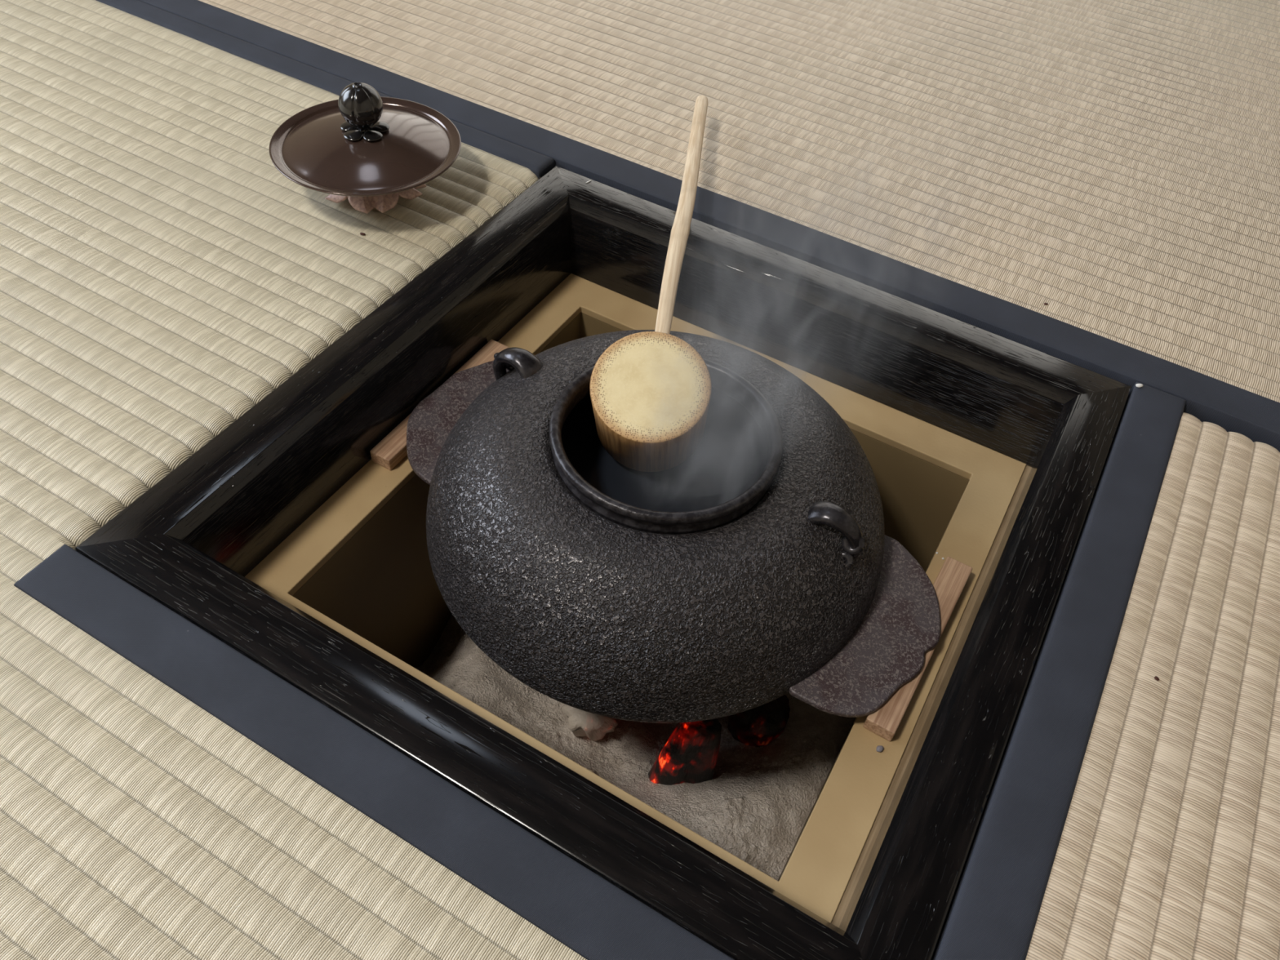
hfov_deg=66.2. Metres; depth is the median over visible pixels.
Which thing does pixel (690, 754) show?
charcoal
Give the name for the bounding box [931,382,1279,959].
mat
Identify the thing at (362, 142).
lid
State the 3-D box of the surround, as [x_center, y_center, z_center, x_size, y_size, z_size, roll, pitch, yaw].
[0.013,0.006,0.561,0.423,0.058,0.423,26,51,17]
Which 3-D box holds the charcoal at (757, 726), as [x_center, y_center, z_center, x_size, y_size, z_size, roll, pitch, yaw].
[0.078,0.156,0.648,0.037,0.060,0.046,14,49,7]
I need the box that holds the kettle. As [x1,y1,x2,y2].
[406,329,940,723]
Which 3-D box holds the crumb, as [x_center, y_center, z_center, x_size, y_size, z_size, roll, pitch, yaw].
[0.307,-0.058,0.603,0.005,0.002,0.003,-1,49,-6]
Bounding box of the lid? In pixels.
[269,82,461,196]
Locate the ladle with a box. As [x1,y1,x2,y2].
[589,94,711,471]
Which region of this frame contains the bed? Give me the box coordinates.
[416,613,855,880]
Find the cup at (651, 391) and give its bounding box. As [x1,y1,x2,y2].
[589,331,711,471]
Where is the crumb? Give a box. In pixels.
[1135,383,1142,387]
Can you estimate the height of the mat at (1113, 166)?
0.059 m
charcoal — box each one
[561,704,618,741]
[648,718,721,785]
[727,694,790,746]
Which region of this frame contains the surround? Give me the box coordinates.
[75,165,1131,959]
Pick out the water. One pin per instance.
(731, 455)
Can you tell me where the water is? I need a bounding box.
[561,386,768,511]
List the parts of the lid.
knob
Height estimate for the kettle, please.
0.148 m
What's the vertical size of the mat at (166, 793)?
0.059 m
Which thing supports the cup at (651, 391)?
on the ladle
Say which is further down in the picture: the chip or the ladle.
the chip
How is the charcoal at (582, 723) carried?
on the bed
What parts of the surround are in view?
rail, rail, rail, rail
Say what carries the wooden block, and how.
on the box
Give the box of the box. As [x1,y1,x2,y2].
[244,273,1032,927]
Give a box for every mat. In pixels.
[0,0,734,959]
[138,0,1279,452]
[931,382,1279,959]
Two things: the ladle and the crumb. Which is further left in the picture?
the ladle
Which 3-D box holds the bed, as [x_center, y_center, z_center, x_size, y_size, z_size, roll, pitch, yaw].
[0.000,0.128,0.693,0.295,0.092,0.297,26,51,17]
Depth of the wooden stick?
0.60 m
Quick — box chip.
[875,745,883,752]
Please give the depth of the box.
0.60 m

